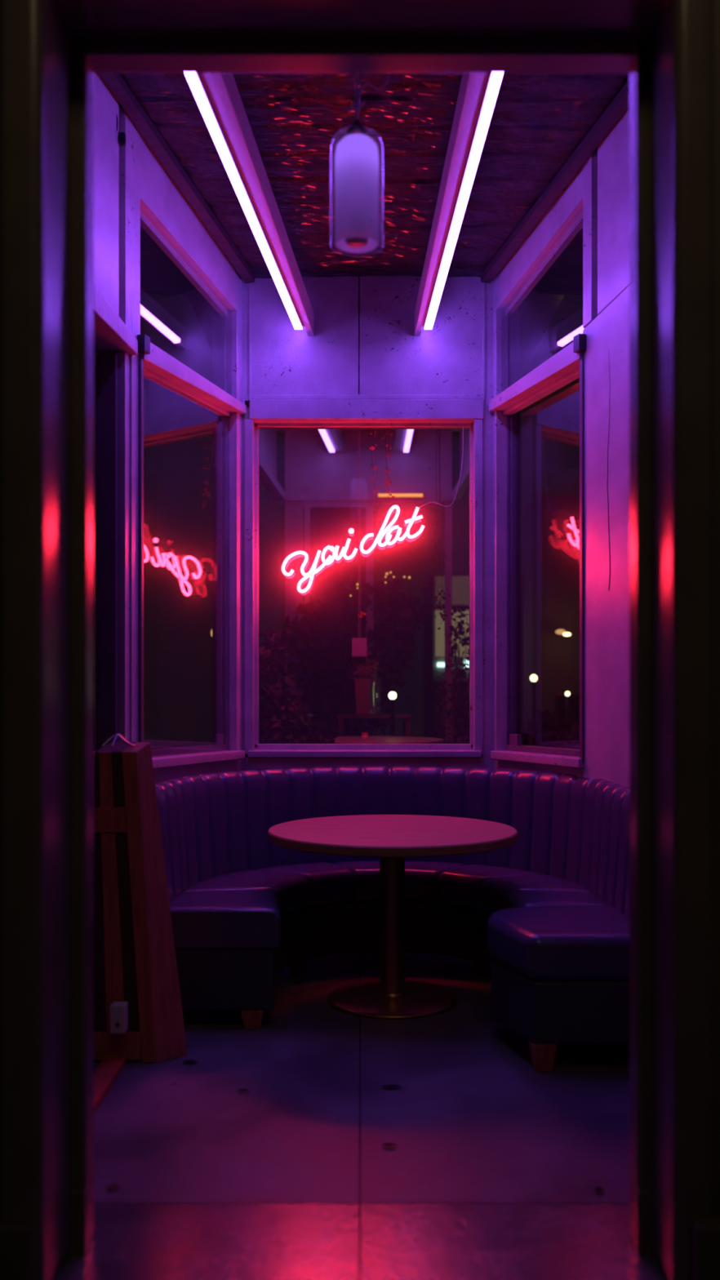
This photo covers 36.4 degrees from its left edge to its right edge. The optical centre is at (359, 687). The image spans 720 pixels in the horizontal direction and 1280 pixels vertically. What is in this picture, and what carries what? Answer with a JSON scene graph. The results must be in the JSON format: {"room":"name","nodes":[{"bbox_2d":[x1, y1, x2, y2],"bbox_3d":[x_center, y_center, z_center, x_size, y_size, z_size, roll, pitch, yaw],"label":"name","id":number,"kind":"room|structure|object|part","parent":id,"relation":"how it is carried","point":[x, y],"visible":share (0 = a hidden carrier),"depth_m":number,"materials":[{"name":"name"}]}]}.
{"room":"diner booth area","nodes":[
{"label":"diner booth area","id":0,"kind":"room"},
{"bbox_2d":[93,72,242,784],"bbox_3d":[-1.212,-0.824,4.342,0.185,4.388,3.315,0,0,18],"label":"wall","id":1,"kind":"structure","parent":0,"point":[130,180],"depth_m":4.89,"materials":[{"name":"paint"}]},
{"bbox_2d":[93,351,129,751],"bbox_3d":[-1.486,-0.282,3.817,0.188,3.304,2.148,0,0,22],"label":"window","id":2,"kind":"structure","parent":1,"relation":"in","point":[112,370],"depth_m":4.75,"materials":[{"name":"glass"}]},
{"bbox_3d":[-1.238,-0.079,4.605,0.050,2.898,0.366,0,0,18],"label":"panel","id":3,"kind":"part","parent":2,"relation":"part of","materials":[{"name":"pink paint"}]},
{"bbox_2d":[116,114,126,146],"bbox_3d":[-1.030,-2.380,4.670,0.070,0.155,0.048,0,0,0],"label":"wall hook","id":4,"kind":"object","parent":1,"relation":"attached to","point":[122,135],"visible":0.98,"depth_m":4.67,"materials":[{"name":"black metal"}]},
{"bbox_3d":[-1.018,-2.347,4.682,0.028,0.050,0.024,0,0,0],"label":"plate","id":5,"kind":"part","parent":4,"relation":"part of","materials":[{"name":"black metal"}]},
{"bbox_3d":[-1.065,-2.006,4.809,0.152,1.019,0.128,0,0,18],"label":"post","id":6,"kind":"part","parent":1,"relation":"part of","materials":[{"name":"paint"}]},
{"bbox_3d":[-1.057,-0.063,4.837,0.148,2.865,0.070,0,0,18],"label":"post","id":7,"kind":"part","parent":1,"relation":"part of","materials":[{"name":"paint"}]},
{"bbox_2d":[98,72,254,283],"bbox_3d":[-1.081,-2.569,4.372,0.055,0.802,3.138,0,0,18],"label":"trim","id":8,"kind":"structure","parent":1,"relation":"attached to","point":[114,81],"depth_m":5.04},
{"bbox_2d":[137,211,246,768],"bbox_3d":[-0.854,-0.901,5.371,0.170,2.564,1.137,0,0,18],"label":"window","id":9,"kind":"structure","parent":1,"relation":"in","point":[155,365],"depth_m":5.33,"materials":[{"name":"paint"}]},
{"bbox_3d":[-0.900,-0.567,5.359,0.070,1.804,1.021,0,0,18],"label":"sash","id":10,"kind":"part","parent":9,"relation":"part of","materials":[{"name":"paint"}]},
{"bbox_3d":[-0.837,-1.501,5.382,0.115,0.095,1.104,0,0,18],"label":"rail","id":11,"kind":"part","parent":9,"relation":"part of","materials":[{"name":"paint"}]},
{"bbox_3d":[-0.857,0.350,5.361,0.160,0.062,1.073,0,0,18],"label":"sill","id":12,"kind":"part","parent":9,"relation":"part of","materials":[{"name":"paint"}]},
{"bbox_3d":[-0.754,-0.836,5.856,0.075,2.341,0.013,0,0,18],"label":"corner moulding","id":13,"kind":"part","parent":1,"relation":"part of","materials":[{"name":"paint"}]},
{"bbox_3d":[-0.713,-0.812,5.886,0.144,2.396,0.070,0,0,18],"label":"corner post","id":14,"kind":"part","parent":1,"relation":"part of","materials":[{"name":"paint"}]},
{"bbox_2d":[247,407,469,743],"bbox_3d":[0.042,-1.194,8.510,1.807,3.474,2.220,0,0,0],"label":"wall","id":15,"kind":"structure","parent":0,"point":[323,482],"depth_m":9.50,"materials":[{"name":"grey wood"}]},
{"bbox_3d":[-0.786,-2.280,8.450,0.020,1.303,2.104,0,0,3],"label":"panel","id":16,"kind":"part","parent":15,"relation":"part of","materials":[{"name":"purple paint"}]},
{"bbox_3d":[-0.756,-1.664,8.450,0.100,0.070,2.108,0,0,3],"label":"rail","id":17,"kind":"part","parent":15,"relation":"part of","materials":[{"name":"purple paint"}]},
{"bbox_3d":[-0.573,-0.543,9.550,0.157,2.171,0.100,0,0,0],"label":"post","id":18,"kind":"part","parent":15,"relation":"part of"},
{"bbox_2d":[318,429,345,453],"bbox_3d":[-0.281,-2.107,8.550,0.140,0.175,1.919,0,0,5],"label":"light strip","id":19,"kind":"object","parent":15,"relation":"attached to","point":[334,440],"visible":0.36,"depth_m":9.09,"materials":[{"name":"white plastic"}]},
{"bbox_2d":[318,429,334,452],"bbox_3d":[-0.321,-2.053,8.500,0.044,0.067,1.811,0,0,5],"label":"diffuser","id":20,"kind":"object","parent":19,"relation":"attached to","point":[327,436],"depth_m":8.96,"materials":[{"name":"white plastic"}]},
{"bbox_3d":[-0.187,-0.510,9.590,0.483,2.106,0.020,0,0,0],"label":"door","id":21,"kind":"part","parent":15,"relation":"part of","materials":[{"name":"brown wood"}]},
{"bbox_2d":[375,493,425,498],"bbox_3d":[0.347,-1.650,9.408,0.423,0.040,0.073,0,0,0],"label":"lamp","id":22,"kind":"object","parent":15,"relation":"attached to","point":[378,495],"visible":1,"depth_m":9.38,"materials":[{"name":"brown metal"}]},
{"bbox_2d":[392,429,413,453],"bbox_3d":[0.362,-2.107,8.550,0.151,0.175,1.900,0,0,0],"label":"light strip","id":23,"kind":"object","parent":15,"relation":"attached to","point":[402,442],"visible":0.36,"depth_m":9.09,"materials":[{"name":"white plastic"}]},
{"bbox_2d":[403,429,413,452],"bbox_3d":[0.402,-2.053,8.500,0.044,0.067,1.800,0,0,0],"label":"diffuser","id":24,"kind":"object","parent":23,"relation":"attached to","point":[407,433],"depth_m":8.99,"materials":[{"name":"white plastic"}]},
{"bbox_3d":[0.771,-0.543,9.550,0.054,2.171,0.100,0,0,0],"label":"post","id":25,"kind":"part","parent":15,"relation":"part of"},
{"bbox_3d":[0.872,-1.664,8.450,0.100,0.070,2.103,0,0,-1],"label":"rail","id":26,"kind":"part","parent":15,"relation":"part of","materials":[{"name":"purple paint"}]},
{"bbox_3d":[0.902,-2.280,8.450,0.020,1.303,2.101,0,0,-1],"label":"panel","id":27,"kind":"part","parent":15,"relation":"part of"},
{"bbox_2d":[52,951,669,1279],"bbox_3d":[0.000,1.430,1.575,5.200,0.120,9.150,0,0,0],"label":"floor","id":28,"kind":"structure","parent":0,"point":[495,1167],"depth_m":3.25,"materials":[{"name":"grey concrete"}]},
{"bbox_2d":[93,1057,125,1114],"bbox_3d":[-0.890,1.355,3.535,0.080,0.030,0.870,0,0,0],"label":"trim","id":29,"kind":"structure","parent":28,"relation":"on","point":[109,1068],"depth_m":3.78,"materials":[{"name":"red wood"}]},
{"bbox_2d":[106,1183,120,1188],"bbox_3d":[-0.674,1.363,2.986,0.040,0.006,0.022,0,0,-17],"label":"fallen leaf","id":30,"kind":"object","parent":28,"relation":"on","point":[113,1185],"visible":1,"depth_m":2.99,"materials":[{"name":"brown"}]},
{"bbox_2d":[93,733,187,1062],"bbox_3d":[-0.864,0.769,4.044,0.369,1.201,0.253,0,0,-41],"label":"sandwich board","id":31,"kind":"object","parent":28,"relation":"on","point":[138,1014],"visible":0.91,"depth_m":4.01,"materials":[{"name":"red wood"}]},
{"bbox_3d":[-0.945,0.485,4.005,0.179,0.090,0.019,0,0,0],"label":"cross rail","id":32,"kind":"part","parent":31,"relation":"part of","materials":[{"name":"red wood"}]},
{"bbox_3d":[-0.861,0.777,4.074,0.176,1.145,0.249,0,0,28],"label":"panel","id":33,"kind":"part","parent":31,"relation":"part of","materials":[{"name":"brown wood"}]},
{"bbox_3d":[-0.915,1.310,3.998,0.231,0.101,0.019,0,0,0],"label":"cross rail","id":34,"kind":"part","parent":31,"relation":"part of","materials":[{"name":"red wood"}]},
{"bbox_3d":[-0.875,0.194,3.994,0.132,0.051,0.049,0,0,-38],"label":"handle","id":35,"kind":"part","parent":31,"relation":"part of","materials":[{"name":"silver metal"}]},
{"bbox_2d":[182,1059,197,1062],"bbox_3d":[-0.619,1.363,3.983,0.060,0.006,0.028,0,0,-6],"label":"fallen leaf","id":36,"kind":"object","parent":28,"relation":"on","point":[191,1060],"visible":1,"depth_m":3.99,"materials":[{"name":"brown"}]},
{"bbox_2d":[236,1088,249,1091],"bbox_3d":[-0.395,1.363,3.700,0.048,0.006,0.016,0,0,0],"label":"fallen leaf","id":37,"kind":"object","parent":28,"relation":"on","point":[241,1090],"visible":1,"depth_m":3.70,"materials":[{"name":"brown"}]},
{"bbox_2d":[381,1142,397,1146],"bbox_3d":[0.087,1.363,3.257,0.052,0.006,0.020,0,0,3],"label":"fallen leaf","id":38,"kind":"object","parent":28,"relation":"on","point":[384,1144],"visible":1,"depth_m":3.26,"materials":[{"name":"brown"}]},
{"bbox_2d":[380,1084,402,1087],"bbox_3d":[0.107,1.363,3.734,0.080,0.006,0.026,0,0,-3],"label":"fallen leaf","id":39,"kind":"object","parent":28,"relation":"on","point":[393,1085],"visible":1,"depth_m":3.74,"materials":[{"name":"brown"}]},
{"bbox_2d":[155,765,629,1071],"bbox_3d":[0.103,0.889,4.801,2.089,0.962,1.852,0,0,0],"label":"booth","id":40,"kind":"object","parent":28,"relation":"on","point":[546,913],"visible":0.73,"depth_m":5.02,"materials":[{"name":"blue leather"}]},
{"bbox_2d":[169,889,280,947],"bbox_3d":[-0.572,0.958,4.589,0.511,0.161,0.452,0,0,0],"label":"seat cushion","id":41,"kind":"object","parent":40,"relation":"on","point":[201,918],"depth_m":4.36,"materials":[{"name":"purple leather"}]},
{"bbox_2d":[183,869,308,916],"bbox_3d":[-0.534,0.958,4.992,0.426,0.161,0.651,0,0,21],"label":"seat cushion","id":42,"kind":"object","parent":40,"relation":"on","point":[290,886],"depth_m":5.03,"materials":[{"name":"purple leather"}]},
{"bbox_2d":[256,862,353,906],"bbox_3d":[-0.279,0.958,5.347,0.446,0.161,0.345,0,0,-33],"label":"seat cushion","id":43,"kind":"object","parent":40,"relation":"on","point":[330,884],"depth_m":5.27,"materials":[{"name":"purple leather"}]},
{"bbox_3d":[0.103,0.839,4.915,2.089,0.862,1.624,0,0,0],"label":"backrest","id":44,"kind":"part","parent":40,"relation":"part of","materials":[{"name":"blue leather"}]},
{"bbox_2d":[333,860,465,902],"bbox_3d":[0.201,0.958,5.450,0.719,0.161,0.360,0,0,0],"label":"seat cushion","id":45,"kind":"object","parent":40,"relation":"on","point":[353,881],"depth_m":5.31,"materials":[{"name":"purple leather"}]},
{"bbox_2d":[438,864,541,910],"bbox_3d":[0.634,0.958,5.258,0.457,0.161,0.350,0,0,44],"label":"seat cushion","id":46,"kind":"object","parent":40,"relation":"on","point":[460,886],"depth_m":5.22,"materials":[{"name":"purple leather"}]},
{"bbox_2d":[480,874,591,914],"bbox_3d":[0.809,0.958,4.926,0.403,0.161,0.482,0,0,-14],"label":"seat cushion","id":47,"kind":"object","parent":40,"relation":"on","point":[495,889],"depth_m":4.95,"materials":[{"name":"purple leather"}]},
{"bbox_2d":[503,889,608,909],"bbox_3d":[0.835,0.958,4.623,0.414,0.161,0.363,0,0,0],"label":"seat cushion","id":48,"kind":"object","parent":40,"relation":"on","point":[512,898],"depth_m":4.58,"materials":[{"name":"purple leather"}]},
{"bbox_2d":[487,906,629,979],"bbox_3d":[0.814,0.963,4.155,0.643,0.164,0.560,0,0,0],"label":"seat cushion","id":49,"kind":"object","parent":40,"relation":"on","point":[526,943],"depth_m":3.93,"materials":[{"name":"purple leather"}]},
{"bbox_2d":[267,814,517,1019],"bbox_3d":[0.142,0.995,4.800,1.090,0.750,1.090,0,0,0],"label":"round table","id":50,"kind":"object","parent":28,"relation":"on","point":[392,838],"visible":1,"depth_m":4.75,"materials":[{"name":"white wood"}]},
{"bbox_3d":[0.142,1.357,4.800,0.574,0.026,0.574,0,0,0],"label":"plate","id":51,"kind":"part","parent":50,"relation":"part of","materials":[{"name":"brown metal"}]},
{"bbox_2d":[594,1186,604,1191],"bbox_3d":[0.649,1.363,2.967,0.023,0.006,0.026,0,0,29],"label":"fallen leaf","id":52,"kind":"object","parent":28,"relation":"on","point":[598,1188],"visible":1,"depth_m":2.97,"materials":[{"name":"brown"}]},
{"bbox_2d":[214,275,518,770],"bbox_3d":[0.035,-0.464,5.956,1.635,3.668,0.168,0,0,0],"label":"wall","id":53,"kind":"structure","parent":0,"point":[364,359],"depth_m":5.90,"materials":[{"name":"paint"}]},
{"bbox_2d":[184,72,303,329],"bbox_3d":[-0.483,-2.132,4.925,0.049,0.472,1.787,0,0,10],"label":"light strip","id":54,"kind":"object","parent":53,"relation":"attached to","point":[194,80],"visible":0.62,"depth_m":4.72,"materials":[{"name":"grey plastic"}]},
{"bbox_2d":[199,72,314,336],"bbox_3d":[-0.506,-2.319,4.312,0.120,0.850,3.216,0,0,10],"label":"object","id":55,"kind":"structure","parent":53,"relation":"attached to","point":[221,88],"depth_m":4.70,"materials":[{"name":"purple metal"}]},
{"bbox_2d":[244,418,483,769],"bbox_3d":[0.022,-0.531,5.940,1.284,1.943,0.180,0,0,0],"label":"window","id":56,"kind":"structure","parent":53,"relation":"in","point":[260,756],"depth_m":5.88,"materials":[{"name":"paint"}]},
{"bbox_3d":[-0.598,-0.541,5.949,0.046,1.803,0.142,0,0,0],"label":"frame","id":57,"kind":"part","parent":56,"relation":"part of","materials":[{"name":"paint"}]},
{"bbox_3d":[0.020,-1.471,5.965,1.194,0.064,0.130,0,0,0],"label":"frame","id":58,"kind":"part","parent":56,"relation":"part of","materials":[{"name":"paint"}]},
{"bbox_3d":[0.025,0.357,5.935,1.251,0.037,0.170,0,0,0],"label":"sill","id":59,"kind":"part","parent":56,"relation":"part of","materials":[{"name":"paint"}]},
{"bbox_2d":[281,426,463,592],"bbox_3d":[0.066,-0.961,5.937,0.989,0.906,0.074,0,0,0],"label":"sign","id":60,"kind":"object","parent":56,"relation":"hanging from","point":[330,559],"visible":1,"depth_m":5.91,"materials":[{"name":"red"}]},
{"bbox_3d":[0.638,-0.541,5.949,0.046,1.803,0.142,0,0,0],"label":"frame","id":61,"kind":"part","parent":56,"relation":"part of","materials":[{"name":"paint"}]},
{"bbox_2d":[413,72,488,336],"bbox_3d":[0.414,-2.319,4.317,0.107,0.850,3.175,0,0,-5],"label":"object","id":62,"kind":"structure","parent":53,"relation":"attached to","point":[473,85],"depth_m":4.68,"materials":[{"name":"metal"}]},
{"bbox_2d":[423,72,503,329],"bbox_3d":[0.439,-2.132,4.925,0.050,0.472,1.761,0,0,-5],"label":"light strip","id":63,"kind":"object","parent":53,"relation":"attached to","point":[494,80],"visible":0.62,"depth_m":4.72,"materials":[{"name":"grey plastic"}]},
{"bbox_2d":[119,72,629,296],"bbox_3d":[0.000,-2.679,4.350,4.200,1.034,3.500,0,0,0],"label":"ceiling","id":64,"kind":"structure","parent":0,"point":[538,121],"depth_m":5.01,"materials":[{"name":"brown wood"}]},
{"bbox_2d":[330,72,390,257],"bbox_3d":[0.072,-2.093,3.300,0.324,1.531,0.160,0,0,0],"label":"pendant lamp","id":65,"kind":"object","parent":64,"relation":"hanging from","point":[357,155],"visible":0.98,"depth_m":3.25,"materials":[{"name":"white glass"}]},
{"bbox_3d":[-0.009,-2.279,3.300,0.008,1.158,0.008,0,0,-22],"label":"rod","id":66,"kind":"part","parent":65,"relation":"part of","materials":[{"name":"grey metal"}]},
{"bbox_3d":[-0.009,-1.504,3.300,0.160,0.353,0.160,0,0,0],"label":"lamp shade","id":67,"kind":"part","parent":65,"relation":"part of","materials":[{"name":"clear glass"}]},
{"bbox_3d":[0.113,-2.293,3.285,0.243,1.112,0.038,0,0,0],"label":"power cord","id":68,"kind":"part","parent":65,"relation":"part of","materials":[{"name":"grey plastic"}]},
{"bbox_2d":[186,293,564,378],"bbox_3d":[0.100,-2.547,7.900,2.400,0.100,3.400,0,0,0],"label":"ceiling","id":69,"kind":"structure","parent":0,"point":[536,312],"depth_m":7.39,"materials":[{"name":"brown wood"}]},
{"bbox_2d":[351,466,366,657],"bbox_3d":[-0.004,-1.353,7.200,0.099,2.302,0.099,0,0,0],"label":"hanging pot","id":70,"kind":"object","parent":69,"relation":"hanging from","point":[358,644],"visible":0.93,"depth_m":7.15,"materials":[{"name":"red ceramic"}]},
{"bbox_3d":[-0.004,-0.263,7.200,0.099,0.123,0.099,0,0,0],"label":"pot","id":71,"kind":"part","parent":70,"relation":"part of","materials":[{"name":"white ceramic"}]},
{"bbox_3d":[-0.003,-1.414,7.188,0.012,2.178,0.027,0,0,0],"label":"cord","id":72,"kind":"part","parent":70,"relation":"part of","materials":[{"name":"grey plastic"}]},
{"bbox_3d":[0.009,-0.480,7.197,0.063,0.048,0.039,0,0,0],"label":"flower","id":73,"kind":"part","parent":70,"relation":"part of","materials":[{"name":"red plant"}]},
{"bbox_2d":[424,429,456,639],"bbox_3d":[0.541,-1.396,7.333,0.172,2.205,0.156,0,0,-25],"label":"vine","id":74,"kind":"object","parent":69,"relation":"hanging from","point":[443,597],"visible":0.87,"depth_m":7.31,"materials":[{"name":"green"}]},
{"bbox_3d":[0.547,-1.396,7.317,0.068,2.205,0.059,0,0,-9],"label":"stem","id":75,"kind":"part","parent":74,"relation":"part of","materials":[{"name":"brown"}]},
{"bbox_2d":[493,105,629,787],"bbox_3d":[1.365,-0.824,4.348,0.165,4.388,3.357,0,0,-20],"label":"wall","id":76,"kind":"structure","parent":0,"point":[599,189],"depth_m":4.94,"materials":[{"name":"paint"}]},
{"bbox_3d":[0.789,-0.819,5.903,0.144,2.412,0.041,0,0,-20],"label":"corner post","id":77,"kind":"part","parent":76,"relation":"part of","materials":[{"name":"paint"}]},
{"bbox_3d":[0.827,-0.842,5.888,0.075,2.358,0.013,0,0,-20],"label":"corner moulding","id":78,"kind":"part","parent":76,"relation":"part of","materials":[{"name":"paint"}]},
{"bbox_2d":[488,212,586,768],"bbox_3d":[0.921,-0.943,5.467,0.170,2.652,0.949,0,0,-20],"label":"window","id":79,"kind":"structure","parent":76,"relation":"in","point":[566,366],"depth_m":5.47,"materials":[{"name":"paint"}]},
{"bbox_3d":[0.903,-1.547,5.478,0.115,0.130,0.916,0,0,-20],"label":"rail","id":80,"kind":"part","parent":79,"relation":"part of","materials":[{"name":"paint"}]},
{"bbox_3d":[0.924,0.354,5.457,0.160,0.057,0.884,0,0,-20],"label":"sill","id":81,"kind":"part","parent":79,"relation":"part of","materials":[{"name":"paint"}]},
{"bbox_3d":[0.962,-0.573,5.471,0.070,1.821,0.863,0,0,-20],"label":"sash","id":82,"kind":"part","parent":79,"relation":"part of","materials":[{"name":"paint"}]},
{"bbox_2d":[480,79,629,283],"bbox_3d":[1.223,-2.569,4.370,0.055,0.802,3.177,0,0,-20],"label":"trim","id":83,"kind":"structure","parent":76,"relation":"attached to","point":[620,103],"depth_m":5.11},
{"bbox_2d":[714,0,719,1215],"bbox_3d":[1.351,-0.930,2.593,1.198,4.600,0.286,0,0,0],"label":"wall","id":84,"kind":"structure","parent":0,"point":[717,2],"depth_m":2.45,"materials":[{"name":"black paint"}]},
{"bbox_2d":[689,1215,719,1279],"bbox_3d":[1.343,1.275,2.417,1.215,0.190,0.064,0,0,0],"label":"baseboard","id":85,"kind":"structure","parent":84,"relation":"attached to","point":[704,1231],"depth_m":2.38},
{"bbox_3d":[0.000,-2.417,2.593,3.900,1.625,0.286,0,0,0],"label":"wall","id":86,"kind":"structure","parent":0,"visible":0},
{"bbox_2d":[0,0,714,1279],"bbox_3d":[0.000,-0.125,2.570,1.600,2.990,0.340,0,0,0],"label":"door frame","id":87,"kind":"structure","parent":86,"relation":"in","point":[51,51],"depth_m":2.48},
{"bbox_3d":[-1.347,-0.930,2.593,1.205,4.600,0.286,0,0,0],"label":"wall","id":88,"kind":"structure","parent":0,"visible":0},
{"bbox_2d":[0,1223,31,1279],"bbox_3d":[-1.336,1.275,2.417,1.228,0.190,0.064,0,0,0],"label":"baseboard","id":89,"kind":"structure","parent":88,"relation":"attached to","point":[15,1240],"depth_m":2.38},
{"label":"outside","id":90,"kind":"structure","parent":0,"visible":0},
{"bbox_2d":[94,746,189,751],"bbox_3d":[0.000,1.440,16.075,28.000,0.100,19.850,0,0,0],"label":"ground","id":91,"kind":"structure","parent":90,"point":[152,747],"depth_m":25.40,"materials":[{"name":"grey"}]},
{"bbox_2d":[210,629,212,744],"bbox_3d":[-1.477,0.401,11.000,0.120,1.979,0.120,0,0,0],"label":"pole","id":92,"kind":"object","parent":91,"relation":"on","point":[211,629],"visible":0.21,"depth_m":10.99,"materials":[{"name":"black metal"}]},
{"bbox_3d":[-1.477,0.434,11.000,0.120,1.911,0.120,0,0,0],"label":"post","id":93,"kind":"part","parent":92,"relation":"part of","materials":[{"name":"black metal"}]},
{"bbox_2d":[247,625,338,755],"bbox_3d":[-0.438,0.524,6.837,0.621,1.815,0.485,0,0,0],"label":"shrub","id":94,"kind":"object","parent":91,"relation":"on","point":[276,726],"visible":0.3,"depth_m":6.75,"materials":[{"name":"green plant"}]},
{"bbox_3d":[-0.434,0.497,6.753,0.385,1.789,0.232,0,0,32],"label":"stem","id":95,"kind":"part","parent":94,"relation":"part of","materials":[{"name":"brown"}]},
{"bbox_2d":[280,573,431,737],"bbox_3d":[-0.039,0.219,9.095,1.272,2.344,0.497,0,0,0],"label":"shrub","id":96,"kind":"object","parent":91,"relation":"on","point":[402,613],"visible":0.81,"depth_m":9.06,"materials":[{"name":"green plant"}]},
{"bbox_3d":[-0.053,0.251,9.099,0.990,2.280,0.106,0,0,0],"label":"stem","id":97,"kind":"part","parent":96,"relation":"part of","materials":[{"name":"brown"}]},
{"bbox_2d":[304,736,444,743],"bbox_3d":[0.094,0.872,7.500,0.960,1.036,0.960,0,0,0],"label":"bar table","id":98,"kind":"object","parent":91,"relation":"on","point":[339,740],"visible":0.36,"depth_m":7.37,"materials":[{"name":"brown wood"}]},
{"bbox_2d":[361,732,368,739],"bbox_3d":[0.034,0.329,7.400,0.048,0.050,0.048,0,0,0],"label":"candle cup","id":99,"kind":"object","parent":98,"relation":"on","point":[364,735],"visible":1,"depth_m":7.38,"materials":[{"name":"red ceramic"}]},
{"bbox_2d":[361,732,368,735],"bbox_3d":[0.034,0.313,7.400,0.048,0.019,0.048,0,0,0],"label":"candle","id":100,"kind":"object","parent":99,"relation":"on","point":[362,733],"depth_m":7.38,"materials":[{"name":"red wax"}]},
{"bbox_2d":[336,713,412,736],"bbox_3d":[0.110,0.798,8.500,0.573,1.185,0.440,0,0,0],"label":"console table","id":101,"kind":"object","parent":91,"relation":"on","point":[406,717],"visible":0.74,"depth_m":8.28,"materials":[{"name":"brown wood"}]},
{"bbox_3d":[-0.146,0.813,8.320,0.040,1.155,0.040,0,0,0],"label":"leg","id":102,"kind":"part","parent":101,"relation":"part of","materials":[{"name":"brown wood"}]},
{"bbox_2d":[349,662,379,714],"bbox_3d":[0.029,0.004,8.442,0.241,0.402,0.316,0,0,0],"label":"planter","id":103,"kind":"object","parent":101,"relation":"on","point":[365,686],"visible":1,"depth_m":8.36,"materials":[{"name":"pink ceramic"}]},
{"bbox_3d":[0.366,0.813,8.680,0.040,1.155,0.040,0,0,0],"label":"leg","id":104,"kind":"part","parent":101,"relation":"part of","materials":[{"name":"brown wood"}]},
{"bbox_3d":[0.366,0.813,8.320,0.040,1.155,0.040,0,0,0],"label":"leg","id":105,"kind":"part","parent":101,"relation":"part of","materials":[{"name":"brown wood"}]},
{"bbox_2d":[388,691,396,736],"bbox_3d":[0.241,0.710,8.100,0.120,1.361,0.120,0,0,0],"label":"garden lamp","id":106,"kind":"object","parent":91,"relation":"on","point":[392,695],"visible":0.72,"depth_m":8.09,"materials":[{"name":"black metal"}]},
{"bbox_3d":[0.241,0.738,8.100,0.120,1.304,0.120,0,0,0],"label":"post","id":107,"kind":"part","parent":106,"relation":"part of","materials":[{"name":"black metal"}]},
{"bbox_3d":[0.241,0.060,8.100,0.062,0.062,0.062,0,0,0],"label":"globe","id":108,"kind":"part","parent":106,"relation":"part of"},
{"bbox_2d":[433,603,469,743],"bbox_3d":[0.705,0.382,8.140,0.348,2.021,0.292,0,0,-40],"label":"shrub","id":109,"kind":"object","parent":91,"relation":"on","point":[464,740],"visible":0.52,"depth_m":8.14,"materials":[{"name":"green plant"}]},
{"bbox_3d":[0.709,0.381,8.157,0.193,2.020,0.086,0,0,-11],"label":"stem","id":110,"kind":"part","parent":109,"relation":"part of","materials":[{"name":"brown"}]},
{"bbox_2d":[423,573,523,745],"bbox_3d":[2.036,-0.040,14.985,2.200,2.860,2.030,0,0,0],"label":"building","id":111,"kind":"structure","parent":91,"relation":"on","point":[433,637],"depth_m":14.06,"materials":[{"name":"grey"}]},
{"bbox_2d":[437,662,444,666],"bbox_3d":[1.076,-0.292,14.040,0.168,0.056,0.040,0,0,0],"label":"light","id":112,"kind":"object","parent":111,"relation":"attached to","point":[439,664],"depth_m":14.02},
{"bbox_2d":[435,576,469,608],"bbox_3d":[1.344,-1.216,14.030,0.752,0.416,0.060,0,0,0],"label":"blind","id":113,"kind":"object","parent":111,"relation":"hanging from","point":[460,584],"depth_m":14.00,"materials":[{"name":"beige fabric"}]},
{"bbox_2d":[464,660,469,667],"bbox_3d":[1.428,-0.300,14.040,0.168,0.104,0.040,0,0,0],"label":"light","id":114,"kind":"object","parent":111,"relation":"attached to","point":[468,662],"depth_m":14.02,"materials":[{"name":"white"}]},
{"bbox_2d":[529,674,537,722],"bbox_3d":[1.827,0.627,11.500,0.120,1.527,0.120,0,0,0],"label":"garden lamp","id":115,"kind":"object","parent":91,"relation":"on","point":[533,677],"visible":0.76,"depth_m":11.49,"materials":[{"name":"black metal"}]},
{"bbox_3d":[1.827,0.662,11.500,0.120,1.456,0.120,0,0,0],"label":"post","id":116,"kind":"part","parent":115,"relation":"part of","materials":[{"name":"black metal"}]},
{"bbox_3d":[1.827,-0.099,11.500,0.076,0.076,0.076,0,0,0],"label":"globe","id":117,"kind":"part","parent":115,"relation":"part of"},
{"bbox_2d":[520,709,579,749],"bbox_3d":[1.637,0.821,9.369,0.663,1.273,0.482,0,0,0],"label":"shrub","id":118,"kind":"object","parent":91,"relation":"on","point":[556,734],"visible":0.19,"depth_m":9.32,"materials":[{"name":"green plant"}]},
{"bbox_2d":[523,493,579,742],"bbox_3d":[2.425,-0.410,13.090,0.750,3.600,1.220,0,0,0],"label":"building","id":119,"kind":"structure","parent":91,"relation":"on","point":[551,522],"depth_m":12.50,"materials":[{"name":"brown"}]},
{"bbox_2d":[555,629,570,636],"bbox_3d":[2.275,-0.614,12.283,0.157,0.084,0.235,0,0,0],"label":"wall lamp","id":120,"kind":"object","parent":119,"relation":"attached to","point":[558,631],"depth_m":12.26,"materials":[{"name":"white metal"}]},
{"bbox_3d":[2.308,-0.593,12.226,0.091,0.042,0.123,0,0,0],"label":"wall lamp","id":121,"kind":"part","parent":120,"relation":"part of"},
{"bbox_3d":[2.390,0.740,12.490,0.320,1.300,0.020,0,0,0],"label":"doorway","id":122,"kind":"part","parent":119,"relation":"part of","materials":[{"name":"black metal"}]},
{"bbox_2d":[564,691,569,719],"bbox_3d":[2.182,0.715,11.500,0.120,1.350,0.120,0,0,0],"label":"garden lamp","id":123,"kind":"object","parent":91,"relation":"on","point":[567,693],"visible":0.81,"depth_m":11.49,"materials":[{"name":"black metal"}]},
{"bbox_3d":[2.182,0.739,11.500,0.120,1.302,0.120,0,0,0],"label":"post","id":124,"kind":"part","parent":123,"relation":"part of","materials":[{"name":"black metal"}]}
]}

